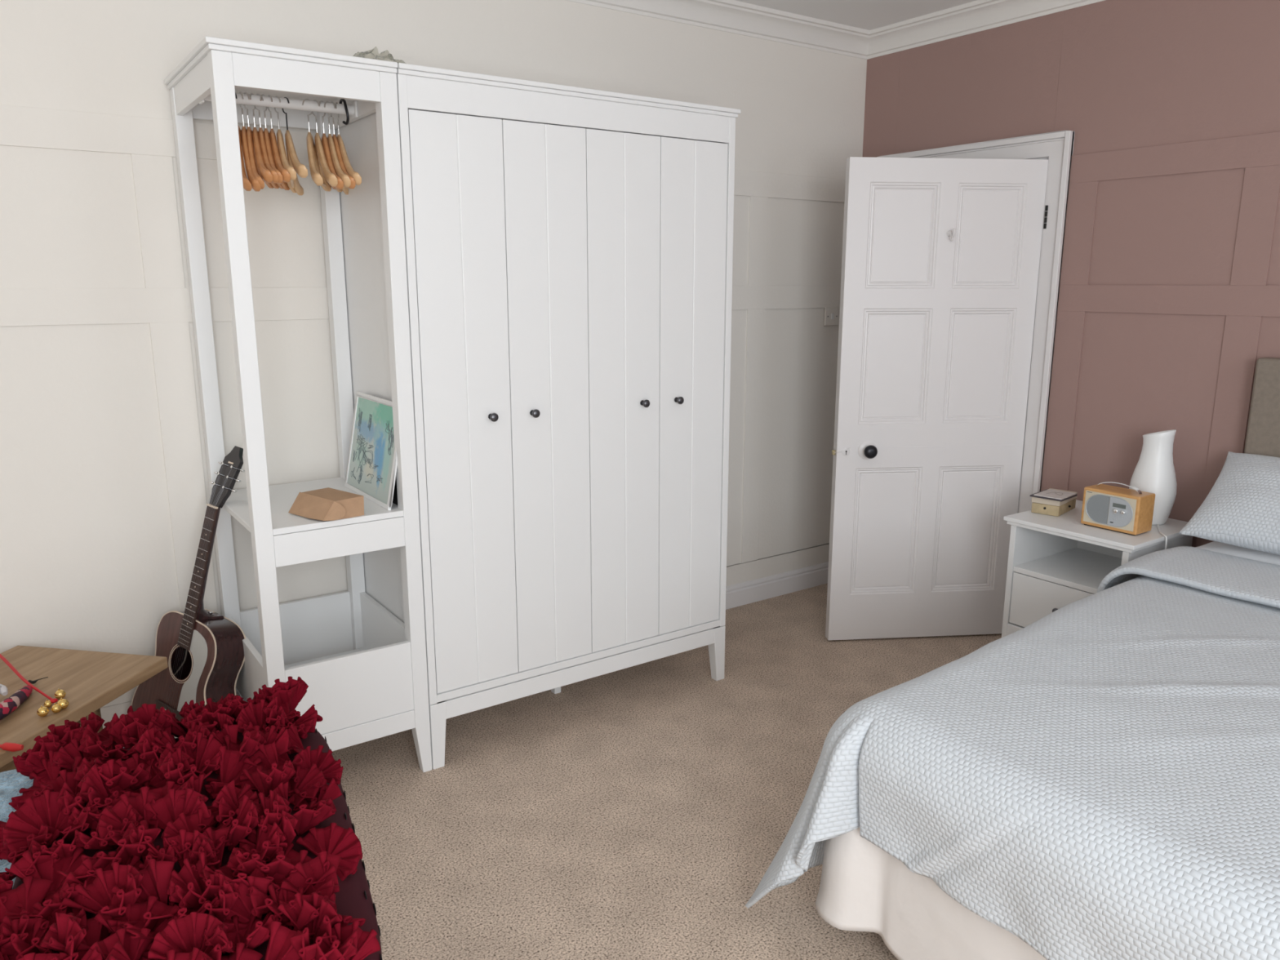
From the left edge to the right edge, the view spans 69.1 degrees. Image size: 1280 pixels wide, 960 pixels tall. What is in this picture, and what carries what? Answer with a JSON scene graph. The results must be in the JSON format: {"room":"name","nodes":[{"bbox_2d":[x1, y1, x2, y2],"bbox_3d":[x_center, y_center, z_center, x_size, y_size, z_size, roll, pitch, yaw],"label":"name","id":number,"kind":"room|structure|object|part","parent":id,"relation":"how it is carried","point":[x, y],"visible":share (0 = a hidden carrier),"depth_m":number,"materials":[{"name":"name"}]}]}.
{"room":"bedroom","nodes":[
{"label":"bedroom","id":0,"kind":"room"},
{"bbox_2d":[0,0,866,728],"bbox_3d":[-1.100,-0.472,3.194,5.470,2.645,0.106,-8,15,-34],"label":"wall","id":1,"kind":"structure","parent":0,"point":[104,491],"depth_m":2.96,"materials":[{"name":"white paint"}]},
{"bbox_2d":[725,561,828,609],"bbox_3d":[-1.073,0.780,3.404,5.250,0.108,0.018,-8,15,-34],"label":"baseboard","id":2,"kind":"structure","parent":1,"relation":"attached to","point":[778,584],"depth_m":4.59,"materials":[{"name":"white paint"}]},
{"bbox_2d":[823,306,839,325],"bbox_3d":[0.931,-0.794,4.508,0.090,0.088,0.016,-8,15,-34],"label":"light switch","id":3,"kind":"object","parent":1,"relation":"attached to","point":[831,313],"visible":1,"depth_m":4.50,"materials":[{"name":"white plastic"}]},
{"bbox_2d":[565,0,1105,59],"bbox_3d":[0.332,-1.287,0.913,5.250,0.097,4.923,-8,15,-34],"label":"crown molding","id":4,"kind":"structure","parent":1,"relation":"attached to","point":[733,16],"depth_m":3.90,"materials":[{"name":"white paint"}]},
{"bbox_2d":[332,583,1001,959],"bbox_3d":[0.782,1.235,1.776,6.550,0.100,5.123,-8,15,-34],"label":"floor","id":5,"kind":"structure","parent":0,"point":[637,812],"depth_m":2.77,"materials":[{"name":"carpet"}]},
{"bbox_2d":[0,645,168,772],"bbox_3d":[-1.664,0.812,2.363,0.492,0.480,0.800,2,12,10],"label":"coffee table","id":6,"kind":"object","parent":5,"relation":"on","point":[90,680],"visible":0.44,"depth_m":2.50,"materials":[{"name":"brown wood"}]},
{"bbox_2d":[0,742,23,751],"bbox_3d":[-1.455,0.612,2.129,0.081,0.019,0.020,2,12,7],"label":"tassel","id":7,"kind":"object","parent":6,"relation":"on","point":[12,747],"visible":1,"depth_m":2.12,"materials":[{"name":"red fabric"}]},
{"bbox_2d":[0,676,48,720],"bbox_3d":[-1.621,0.555,2.309,0.146,0.049,0.381,-3,12,-14],"label":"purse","id":8,"kind":"object","parent":6,"relation":"on","point":[10,704],"visible":0.99,"depth_m":2.32,"materials":[{"name":"multicoloured"}]},
{"bbox_2d":[0,653,69,716],"bbox_3d":[-1.667,0.518,2.515,0.634,0.033,0.084,12,17,43],"label":"charm","id":9,"kind":"object","parent":6,"relation":"on","point":[62,704],"visible":1,"depth_m":2.34,"materials":[{"name":"gold metal"}]},
{"bbox_3d":[-1.701,0.512,2.518,0.564,0.024,0.016,10,16,39],"label":"cord","id":10,"kind":"part","parent":9,"relation":"part of","materials":[{"name":"red fabric"}]},
{"bbox_3d":[-1.704,0.512,2.520,0.571,0.024,0.018,10,16,39],"label":"cord","id":11,"kind":"part","parent":9,"relation":"part of","materials":[{"name":"red fabric"}]},
{"bbox_3d":[-1.474,0.799,2.507,0.050,0.446,0.050,2,12,10],"label":"leg","id":12,"kind":"part","parent":6,"relation":"part of","materials":[{"name":"brown wood"}]},
{"bbox_2d":[131,445,245,737],"bbox_3d":[-1.399,0.403,2.894,0.396,1.009,0.300,7,14,30],"label":"acoustic guitar","id":13,"kind":"object","parent":5,"relation":"on","point":[203,649],"visible":0.72,"depth_m":2.84,"materials":[{"name":"brown wood"}]},
{"bbox_2d":[164,35,431,772],"bbox_3d":[-1.030,-0.125,2.850,0.485,2.110,0.615,-8,15,-34],"label":"wardrobe","id":14,"kind":"object","parent":5,"relation":"on","point":[363,668],"visible":0.88,"depth_m":2.74,"materials":[{"name":"white wood"}]},
{"bbox_3d":[-1.211,-1.068,2.525,0.018,0.077,0.504,-8,15,-34],"label":"rail","id":15,"kind":"part","parent":14,"relation":"part of","materials":[{"name":"white wood"}]},
{"bbox_3d":[-1.360,-0.136,2.963,0.048,2.083,0.048,-8,15,-34],"label":"post","id":16,"kind":"part","parent":14,"relation":"part of","materials":[{"name":"white wood"}]},
{"bbox_2d":[235,92,252,191],"bbox_3d":[-1.115,-0.945,2.626,0.047,0.278,0.426,-4,13,-17],"label":"hanger","id":17,"kind":"object","parent":14,"relation":"hanging from","point":[246,184],"visible":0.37,"depth_m":2.49,"materials":[{"name":"orange wood"}]},
{"bbox_3d":[-1.086,-0.878,2.529,0.027,0.188,0.206,-6,13,-26],"label":"shoulder arm","id":18,"kind":"part","parent":17,"relation":"part of","materials":[{"name":"orange wood"}]},
{"bbox_3d":[-1.043,-0.041,2.521,0.048,2.083,0.048,-8,15,-34],"label":"post","id":19,"kind":"part","parent":14,"relation":"part of","materials":[{"name":"white wood"}]},
{"bbox_2d":[239,91,262,191],"bbox_3d":[-1.102,-0.947,2.636,0.047,0.278,0.426,-4,13,-19],"label":"hanger","id":20,"kind":"object","parent":14,"relation":"hanging from","point":[255,185],"visible":0.59,"depth_m":2.53,"materials":[{"name":"orange wood"}]},
{"bbox_3d":[-1.070,-0.880,2.540,0.027,0.188,0.206,-6,14,-28],"label":"shoulder arm","id":21,"kind":"part","parent":20,"relation":"part of","materials":[{"name":"orange wood"}]},
{"bbox_2d":[243,92,264,189],"bbox_3d":[-1.090,-0.951,2.638,0.049,0.272,0.428,-4,13,-18],"label":"hanger","id":22,"kind":"object","parent":14,"relation":"hanging from","point":[255,170],"visible":0.6,"depth_m":2.54,"materials":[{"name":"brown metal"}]},
{"bbox_3d":[-1.054,-0.884,2.544,0.047,0.156,0.220,-4,21,-18],"label":"shoulder arm","id":23,"kind":"part","parent":22,"relation":"part of","materials":[{"name":"orange wood"}]},
{"bbox_3d":[-1.125,-0.954,2.734,0.026,0.128,0.233,-2,12,-10],"label":"shoulder arm","id":24,"kind":"part","parent":22,"relation":"part of","materials":[{"name":"orange wood"}]},
{"bbox_2d":[249,93,273,188],"bbox_3d":[-1.073,-0.959,2.637,0.047,0.257,0.432,-4,13,-20],"label":"hanger","id":25,"kind":"object","parent":14,"relation":"hanging from","point":[265,174],"visible":0.93,"depth_m":2.53,"materials":[{"name":"brown wood"}]},
{"bbox_3d":[-1.040,-0.893,2.545,0.027,0.167,0.219,-7,14,-28],"label":"shoulder arm","id":26,"kind":"part","parent":25,"relation":"part of","materials":[{"name":"orange wood"}]},
{"bbox_3d":[-1.114,-0.946,2.739,0.027,0.146,0.227,-3,12,-12],"label":"shoulder arm","id":27,"kind":"part","parent":25,"relation":"part of","materials":[{"name":"orange wood"}]},
{"bbox_2d":[255,93,279,188],"bbox_3d":[-1.064,-0.961,2.645,0.053,0.257,0.432,-4,13,-20],"label":"hanger","id":28,"kind":"object","parent":14,"relation":"hanging from","point":[275,176],"visible":0.73,"depth_m":2.55,"materials":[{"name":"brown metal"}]},
{"bbox_3d":[-1.028,-0.895,2.553,0.027,0.167,0.219,-7,14,-28],"label":"shoulder arm","id":29,"kind":"part","parent":28,"relation":"part of","materials":[{"name":"orange wood"}]},
{"bbox_3d":[-1.101,-0.947,2.747,0.027,0.146,0.227,-3,12,-12],"label":"shoulder arm","id":30,"kind":"part","parent":28,"relation":"part of","materials":[{"name":"orange wood"}]},
{"bbox_2d":[260,93,283,188],"bbox_3d":[-1.049,-0.963,2.653,0.047,0.257,0.432,-4,13,-19],"label":"hanger","id":31,"kind":"object","parent":14,"relation":"hanging from","point":[266,133],"visible":0.73,"depth_m":2.56,"materials":[{"name":"orange wood"}]},
{"bbox_3d":[-1.018,-0.897,2.561,0.027,0.167,0.219,-6,14,-27],"label":"shoulder arm","id":32,"kind":"part","parent":31,"relation":"part of","materials":[{"name":"orange wood"}]},
{"bbox_2d":[267,94,290,190],"bbox_3d":[-1.035,-0.966,2.661,0.047,0.254,0.432,-4,13,-20],"label":"hanger","id":33,"kind":"object","parent":14,"relation":"hanging from","point":[286,175],"visible":0.84,"depth_m":2.56,"materials":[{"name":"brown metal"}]},
{"bbox_3d":[-1.002,-0.900,2.569,0.027,0.163,0.220,-7,14,-28],"label":"shoulder arm","id":34,"kind":"part","parent":33,"relation":"part of","materials":[{"name":"orange wood"}]},
{"bbox_3d":[-1.075,-0.949,2.764,0.027,0.150,0.226,-2,12,-11],"label":"shoulder arm","id":35,"kind":"part","parent":33,"relation":"part of","materials":[{"name":"orange wood"}]},
{"bbox_3d":[-1.023,-1.075,2.646,0.430,0.029,0.029,-8,15,-34],"label":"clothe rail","id":36,"kind":"part","parent":14,"relation":"part of","materials":[{"name":"white wood"}]},
{"bbox_3d":[-1.030,-1.144,2.632,0.485,0.026,0.615,-8,15,-34],"label":"cornice","id":37,"kind":"part","parent":14,"relation":"part of","materials":[{"name":"white wood"}]},
{"bbox_2d":[274,95,296,192],"bbox_3d":[-1.018,-0.971,2.667,0.049,0.247,0.432,-4,13,-19],"label":"hanger","id":38,"kind":"object","parent":14,"relation":"hanging from","point":[291,170],"visible":0.8,"depth_m":2.58,"materials":[{"name":"brown wood"}]},
{"bbox_3d":[-0.987,-0.905,2.576,0.027,0.157,0.223,-6,14,-27],"label":"shoulder arm","id":39,"kind":"part","parent":38,"relation":"part of","materials":[{"name":"brown wood"}]},
{"bbox_3d":[-1.056,-0.948,2.774,0.027,0.157,0.223,-2,12,-10],"label":"shoulder arm","id":40,"kind":"part","parent":38,"relation":"part of","materials":[{"name":"brown wood"}]},
{"bbox_2d":[281,97,307,195],"bbox_3d":[-0.998,-0.969,2.677,0.049,0.253,0.432,-5,13,-21],"label":"hanger","id":41,"kind":"object","parent":14,"relation":"hanging from","point":[300,169],"visible":0.89,"depth_m":2.60,"materials":[{"name":"brown wood"}]},
{"bbox_3d":[-1.040,-0.946,2.784,0.027,0.163,0.220,-3,12,-12],"label":"shoulder arm","id":42,"kind":"part","parent":41,"relation":"part of","materials":[{"name":"brown wood"}]},
{"bbox_3d":[-0.964,-0.911,2.588,0.027,0.150,0.226,-7,14,-29],"label":"shoulder arm","id":43,"kind":"part","parent":41,"relation":"part of","materials":[{"name":"brown wood"}]},
{"bbox_2d":[222,477,403,535],"bbox_3d":[-1.028,0.071,2.900,0.462,0.018,0.592,-8,15,-34],"label":"shelf","id":44,"kind":"object","parent":14,"relation":"attached to","point":[282,496],"depth_m":2.74,"materials":[{"name":"white wood"}]},
{"bbox_2d":[302,98,330,191],"bbox_3d":[-0.952,-0.977,2.720,0.052,0.257,0.432,-3,13,-15],"label":"hanger","id":45,"kind":"object","parent":14,"relation":"hanging from","point":[315,173],"visible":0.96,"depth_m":2.63,"materials":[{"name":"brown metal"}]},
{"bbox_3d":[-0.925,-0.911,2.626,0.027,0.167,0.219,-5,13,-23],"label":"shoulder arm","id":46,"kind":"part","parent":45,"relation":"part of","materials":[{"name":"brown wood"}]},
{"bbox_3d":[-0.981,-0.964,2.825,0.027,0.146,0.227,-1,12,-7],"label":"shoulder arm","id":47,"kind":"part","parent":45,"relation":"part of","materials":[{"name":"brown wood"}]},
{"bbox_2d":[312,99,337,191],"bbox_3d":[-0.934,-0.980,2.733,0.051,0.257,0.432,-4,13,-20],"label":"hanger","id":48,"kind":"object","parent":14,"relation":"hanging from","point":[328,178],"visible":0.98,"depth_m":2.64,"materials":[{"name":"brown wood"}]},
{"bbox_3d":[-0.972,-0.966,2.836,0.027,0.146,0.227,-3,12,-12],"label":"shoulder arm","id":49,"kind":"part","parent":48,"relation":"part of","materials":[{"name":"brown wood"}]},
{"bbox_3d":[-0.899,-0.914,2.642,0.027,0.167,0.219,-7,14,-28],"label":"shoulder arm","id":50,"kind":"part","parent":48,"relation":"part of","materials":[{"name":"brown wood"}]},
{"bbox_3d":[-1.028,0.719,3.038,0.470,0.060,0.600,-8,15,-34],"label":"rail","id":51,"kind":"part","parent":14,"relation":"part of","materials":[{"name":"white wood"}]},
{"bbox_2d":[288,487,364,520],"bbox_3d":[-0.914,0.073,2.711,0.199,0.058,0.141,10,15,38],"label":"cardboard box","id":52,"kind":"object","parent":14,"relation":"on","point":[327,504],"visible":1,"depth_m":2.69,"materials":[{"name":"brown cardboard"}]},
{"bbox_2d":[319,100,343,189],"bbox_3d":[-0.917,-0.980,2.749,0.049,0.263,0.431,-4,13,-19],"label":"hanger","id":53,"kind":"object","parent":14,"relation":"hanging from","point":[324,139],"visible":0.74,"depth_m":2.65,"materials":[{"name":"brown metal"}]},
{"bbox_3d":[-0.881,-0.913,2.657,0.047,0.156,0.220,-4,18,-19],"label":"shoulder arm","id":54,"kind":"part","parent":53,"relation":"part of","materials":[{"name":"orange wood"}]},
{"bbox_2d":[324,101,351,191],"bbox_3d":[-0.904,-0.984,2.754,0.051,0.257,0.432,-4,13,-20],"label":"hanger","id":55,"kind":"object","parent":14,"relation":"hanging from","point":[347,181],"visible":0.73,"depth_m":2.65,"materials":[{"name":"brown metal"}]},
{"bbox_3d":[-0.869,-0.918,2.663,0.027,0.167,0.219,-7,14,-28],"label":"shoulder arm","id":56,"kind":"part","parent":55,"relation":"part of","materials":[{"name":"brown wood"}]},
{"bbox_3d":[-1.014,-0.186,3.200,0.048,2.083,0.048,-8,15,-34],"label":"post","id":57,"kind":"part","parent":14,"relation":"part of","materials":[{"name":"white wood"}]},
{"bbox_2d":[329,101,355,190],"bbox_3d":[-0.892,-0.985,2.764,0.047,0.260,0.432,-4,13,-20],"label":"hanger","id":58,"kind":"object","parent":14,"relation":"hanging from","point":[334,136],"visible":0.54,"depth_m":2.67,"materials":[{"name":"brown wood"}]},
{"bbox_3d":[-0.859,-0.919,2.671,0.027,0.170,0.217,-7,14,-28],"label":"shoulder arm","id":59,"kind":"part","parent":58,"relation":"part of","materials":[{"name":"orange wood"}]},
{"bbox_2d":[338,98,349,124],"bbox_3d":[-0.875,-1.089,2.746,0.013,0.076,0.062,-8,15,-34],"label":"hook","id":60,"kind":"object","parent":14,"relation":"hanging from","point":[341,100],"visible":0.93,"depth_m":2.73,"materials":[{"name":"black metal"}]},
{"bbox_2d":[335,102,361,194],"bbox_3d":[-0.878,-0.992,2.764,0.047,0.247,0.432,-5,14,-21],"label":"hanger","id":61,"kind":"object","parent":14,"relation":"hanging from","point":[357,177],"visible":0.65,"depth_m":2.67,"materials":[{"name":"brown wood"}]},
{"bbox_3d":[-0.921,-0.970,2.869,0.027,0.153,0.225,-3,12,-12],"label":"shoulder arm","id":62,"kind":"part","parent":61,"relation":"part of","materials":[{"name":"brown wood"}]},
{"bbox_3d":[-0.844,-0.925,2.675,0.027,0.160,0.222,-7,14,-29],"label":"shoulder arm","id":63,"kind":"part","parent":61,"relation":"part of","materials":[{"name":"brown wood"}]},
{"bbox_3d":[-0.846,-1.121,2.775,0.018,0.077,0.504,-8,15,-34],"label":"rail","id":64,"kind":"part","parent":14,"relation":"part of","materials":[{"name":"white wood"}]},
{"bbox_2d":[344,391,397,510],"bbox_3d":[-0.838,-0.100,2.917,0.071,0.313,0.408,-8,15,-34],"label":"framed drawing","id":65,"kind":"object","parent":14,"relation":"on","point":[372,463],"visible":0.98,"depth_m":2.91,"materials":[{"name":"white paper"}]},
{"bbox_2d":[353,46,405,63],"bbox_3d":[-0.741,-1.182,2.600,0.177,0.061,0.129,-8,15,-34],"label":"plastic bag","id":66,"kind":"object","parent":14,"relation":"on","point":[371,54],"visible":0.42,"depth_m":2.58,"materials":[{"name":"white plastic"}]},
{"bbox_2d":[392,477,397,505],"bbox_3d":[-0.778,-0.023,2.897,0.036,0.169,0.242,-8,15,-34],"label":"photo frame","id":67,"kind":"object","parent":14,"relation":"on","point":[395,493],"visible":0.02,"depth_m":2.85,"materials":[{"name":"black"}]},
{"bbox_3d":[-0.779,-0.023,2.897,0.009,0.170,0.242,3,8,-36],"label":"frame","id":68,"kind":"part","parent":67,"relation":"part of","materials":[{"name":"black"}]},
{"bbox_3d":[-0.697,-0.092,2.758,0.048,2.083,0.048,-8,15,-34],"label":"post","id":69,"kind":"part","parent":14,"relation":"part of","materials":[{"name":"white wood"}]},
{"bbox_2d":[335,62,741,769],"bbox_3d":[-0.324,-0.227,3.325,1.226,2.110,0.629,-8,15,-34],"label":"wardrobe","id":70,"kind":"object","parent":5,"relation":"on","point":[569,250],"visible":0.86,"depth_m":3.01,"materials":[{"name":"white wood"}]},
{"bbox_3d":[-0.652,0.812,2.984,0.056,0.220,0.051,-8,15,-34],"label":"leg","id":71,"kind":"part","parent":70,"relation":"part of","materials":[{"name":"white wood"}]},
{"bbox_3d":[-0.529,-0.194,2.844,0.287,1.742,0.020,-8,15,-34],"label":"door","id":72,"kind":"part","parent":70,"relation":"part of","materials":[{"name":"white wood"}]},
{"bbox_3d":[-0.454,-0.194,2.867,0.027,0.027,0.033,-8,15,-34],"label":"knob","id":73,"kind":"part","parent":70,"relation":"part of","materials":[{"name":"grey metal"}]},
{"bbox_3d":[-0.335,-0.212,2.949,0.027,0.027,0.033,-8,15,-34],"label":"knob","id":74,"kind":"part","parent":70,"relation":"part of","materials":[{"name":"grey metal"}]},
{"bbox_3d":[-0.292,-0.229,3.007,0.287,1.742,0.020,-8,15,-34],"label":"door","id":75,"kind":"part","parent":70,"relation":"part of","materials":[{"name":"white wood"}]},
{"bbox_3d":[-0.320,0.698,3.512,0.028,0.222,0.030,-8,15,-34],"label":"leg","id":76,"kind":"part","parent":70,"relation":"part of","materials":[{"name":"white wood"}]},
{"bbox_3d":[-0.328,-1.246,3.112,1.226,0.026,0.613,-8,15,-34],"label":"cornice","id":77,"kind":"part","parent":70,"relation":"part of","materials":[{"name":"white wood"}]},
{"bbox_3d":[-0.334,0.618,3.509,1.209,0.060,0.590,-8,15,-34],"label":"rail","id":78,"kind":"part","parent":70,"relation":"part of","materials":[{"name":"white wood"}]},
{"bbox_3d":[-0.055,-0.264,3.169,0.287,1.742,0.020,-8,15,-34],"label":"door","id":79,"kind":"part","parent":70,"relation":"part of","materials":[{"name":"white wood"}]},
{"bbox_3d":[0.017,-0.264,3.189,0.027,0.027,0.033,-8,15,-34],"label":"knob","id":80,"kind":"part","parent":70,"relation":"part of","materials":[{"name":"grey metal"}]},
{"bbox_3d":[0.137,-0.281,3.272,0.027,0.027,0.033,-8,15,-34],"label":"knob","id":81,"kind":"part","parent":70,"relation":"part of","materials":[{"name":"grey metal"}]},
{"bbox_3d":[0.182,-0.299,3.332,0.287,1.742,0.020,-8,15,-34],"label":"door","id":82,"kind":"part","parent":70,"relation":"part of","materials":[{"name":"white wood"}]},
{"bbox_3d":[0.294,0.673,3.633,0.058,0.220,0.051,-8,15,-34],"label":"leg","id":83,"kind":"part","parent":70,"relation":"part of","materials":[{"name":"white wood"}]},
{"bbox_2d":[1001,499,1192,637],"bbox_3d":[1.698,0.475,3.495,0.498,0.665,0.490,-8,15,-34],"label":"nightstand","id":84,"kind":"object","parent":5,"relation":"on","point":[1055,562],"visible":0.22,"depth_m":3.45,"materials":[{"name":"white wood"}]},
{"bbox_3d":[1.704,0.595,3.522,0.450,0.080,0.401,-8,15,-34],"label":"rail","id":85,"kind":"part","parent":84,"relation":"part of","materials":[{"name":"white wood"}]},
{"bbox_3d":[1.582,0.375,3.652,0.450,0.476,0.022,-8,15,-34],"label":"panel","id":86,"kind":"part","parent":84,"relation":"part of","materials":[{"name":"white wood"}]},
{"bbox_3d":[1.689,0.455,3.482,0.406,0.200,0.396,-8,15,-34],"label":"drawer","id":87,"kind":"part","parent":84,"relation":"part of","materials":[{"name":"white wood"}]},
{"bbox_2d":[1031,488,1077,516],"bbox_3d":[1.594,0.086,3.570,0.110,0.063,0.200,11,16,41],"label":"box","id":88,"kind":"object","parent":84,"relation":"on","point":[1039,505],"visible":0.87,"depth_m":3.51,"materials":[{"name":"brown wood"}]},
{"bbox_2d":[1030,488,1077,501],"bbox_3d":[1.573,0.056,3.531,0.142,0.011,0.120,-11,16,-42],"label":"case","id":89,"kind":"object","parent":88,"relation":"on","point":[1053,495],"visible":1,"depth_m":3.51,"materials":[{"name":"grey"}]},
{"bbox_3d":[1.594,0.066,3.570,0.104,0.023,0.194,11,16,41],"label":"lid","id":90,"kind":"part","parent":88,"relation":"part of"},
{"bbox_2d":[1013,547,1121,593],"bbox_3d":[1.701,0.343,3.466,0.434,0.020,0.401,-8,15,-34],"label":"shelf","id":91,"kind":"object","parent":84,"relation":"attached to","point":[1070,570],"depth_m":3.49,"materials":[{"name":"white wood"}]},
{"bbox_3d":[1.881,0.365,3.601,0.008,0.436,0.405,-8,15,-34],"label":"panel","id":92,"kind":"part","parent":84,"relation":"part of","materials":[{"name":"white wood"}]},
{"bbox_2d":[1080,481,1155,535],"bbox_3d":[1.766,0.081,3.349,0.296,0.167,0.203,-8,15,-34],"label":"radio","id":93,"kind":"object","parent":84,"relation":"on","point":[1107,507],"visible":1,"depth_m":3.26,"materials":[{"name":"brown wood"}]},
{"bbox_2d":[1086,494,1110,524],"bbox_3d":[1.630,0.100,3.309,0.003,0.102,0.082,-8,15,-34],"label":"speaker grille","id":94,"kind":"object","parent":93,"relation":"attached to","point":[1098,506],"depth_m":3.31,"materials":[{"name":"grey"}]},
{"bbox_3d":[1.656,0.107,3.276,0.004,0.114,0.181,-8,15,-34],"label":"panel","id":95,"kind":"part","parent":93,"relation":"part of","materials":[{"name":"beige plastic"}]},
{"bbox_3d":[1.697,0.025,3.290,0.018,0.033,0.156,-8,15,-34],"label":"carry handle","id":96,"kind":"part","parent":93,"relation":"part of","materials":[{"name":"silver metal"}]},
{"bbox_3d":[1.678,0.115,3.241,0.003,0.102,0.084,-8,15,-34],"label":"control panel","id":97,"kind":"part","parent":93,"relation":"part of","materials":[{"name":"silver metal"}]},
{"bbox_2d":[1128,429,1177,549],"bbox_3d":[1.874,0.225,3.358,0.153,0.812,0.283,-1,12,-6],"label":"table lamp","id":98,"kind":"object","parent":84,"relation":"on","point":[1154,472],"visible":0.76,"depth_m":3.32,"materials":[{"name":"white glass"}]},
{"bbox_3d":[1.825,0.447,3.314,0.450,0.476,0.022,-8,15,-34],"label":"panel","id":99,"kind":"part","parent":84,"relation":"part of","materials":[{"name":"white wood"}]},
{"bbox_2d":[1244,357,1279,457],"bbox_3d":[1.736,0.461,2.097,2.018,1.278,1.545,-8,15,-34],"label":"headboard","id":100,"kind":"object","parent":5,"relation":"on","point":[1263,433],"visible":0.09,"depth_m":3.10,"materials":[{"name":"beige fabric"}]},
{"bbox_2d":[815,827,1047,959],"bbox_3d":[1.625,0.899,2.147,1.974,0.320,1.503,-8,15,-34],"label":"valance","id":101,"kind":"object","parent":100,"relation":"attached to","point":[864,887],"visible":0.14,"depth_m":2.05,"materials":[{"name":"white fabric"}]},
{"bbox_2d":[744,546,1279,959],"bbox_3d":[1.517,0.754,2.091,1.952,0.651,1.674,-8,15,-34],"label":"duvet","id":102,"kind":"object","parent":100,"relation":"on","point":[1099,778],"visible":1,"depth_m":1.89,"materials":[{"name":"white fabric"}]},
{"bbox_3d":[2.317,0.439,2.529,0.400,0.116,1.557,-8,15,-34],"label":"sheet","id":103,"kind":"object","parent":100,"relation":"on","visible":0},
{"bbox_2d":[1195,541,1279,565],"bbox_3d":[2.166,0.277,2.893,0.230,0.078,0.760,-8,15,-34],"label":"pillow","id":104,"kind":"object","parent":103,"relation":"on","point":[1214,546],"visible":0.3,"depth_m":3.02,"materials":[{"name":"white fabric"}]},
{"bbox_2d":[1177,451,1279,555],"bbox_3d":[2.129,0.104,2.861,0.307,0.277,0.744,-8,15,-33],"label":"pillow","id":105,"kind":"object","parent":104,"relation":"on","point":[1242,508],"visible":1,"depth_m":2.98,"materials":[{"name":"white fabric"}]},
{"bbox_3d":[-0.921,0.979,1.285,0.610,0.605,0.940,-8,15,-34],"label":"ottoman","id":106,"kind":"object","parent":5,"relation":"on","visible":0},
{"bbox_2d":[0,746,124,887],"bbox_3d":[-0.930,0.685,1.235,0.806,0.137,1.146,-8,15,-34],"label":"throw","id":107,"kind":"object","parent":106,"relation":"on","point":[11,781],"visible":0.02,"depth_m":1.62,"materials":[{"name":"fabric"}]},
{"bbox_2d":[0,676,382,959],"bbox_3d":[-0.680,0.527,1.336,0.516,0.168,0.955,-5,13,-24],"label":"flowers","id":108,"kind":"object","parent":107,"relation":"on","point":[232,837],"visible":1,"depth_m":1.28,"materials":[{"name":"red fabric"}]},
{"bbox_2d":[735,0,977,30],"bbox_3d":[0.782,-1.450,1.201,6.550,0.100,5.123,-8,15,-34],"label":"ceiling","id":109,"kind":"structure","parent":0,"point":[868,15],"depth_m":3.89,"materials":[{"name":"white paint"}]},
{"bbox_2d":[1017,177,1047,513],"bbox_3d":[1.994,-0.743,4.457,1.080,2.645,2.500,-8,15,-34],"label":"door frame","id":110,"kind":"structure","parent":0,"point":[1046,177],"depth_m":5.11,"materials":[{"name":"white paint"}]},
{"bbox_2d":[862,0,1279,546],"bbox_3d":[2.556,-0.356,2.646,0.126,2.646,5.023,-8,15,-34],"label":"wall","id":111,"kind":"structure","parent":0,"point":[1169,300],"depth_m":3.44,"materials":[{"name":"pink paint"}]},
{"bbox_2d":[825,156,1048,639],"bbox_3d":[1.218,-0.286,3.842,0.834,1.991,0.102,-1,12,-6],"label":"door","id":112,"kind":"structure","parent":111,"relation":"in","point":[940,260],"depth_m":3.84,"materials":[{"name":"white paint"}]},
{"bbox_3d":[0.854,-0.117,3.847,0.034,0.034,0.005,-1,12,-6],"label":"keyhole plate","id":113,"kind":"part","parent":112,"relation":"part of","materials":[{"name":"metal"}]},
{"bbox_3d":[0.944,-0.123,3.852,0.080,0.080,0.010,-1,12,-6],"label":"rose plate","id":114,"kind":"part","parent":112,"relation":"part of","materials":[{"name":"metal"}]},
{"bbox_3d":[0.947,-0.117,3.825,0.056,0.056,0.052,-1,12,-6],"label":"knob","id":115,"kind":"part","parent":112,"relation":"part of","materials":[{"name":"black metal"}]},
{"bbox_2d":[876,129,1075,512],"bbox_3d":[1.448,-0.416,4.234,0.158,2.104,0.967,-8,15,-34],"label":"door frame","id":116,"kind":"structure","parent":111,"relation":"attached to","point":[1057,147],"depth_m":3.78,"materials":[{"name":"white paint"}]}
]}

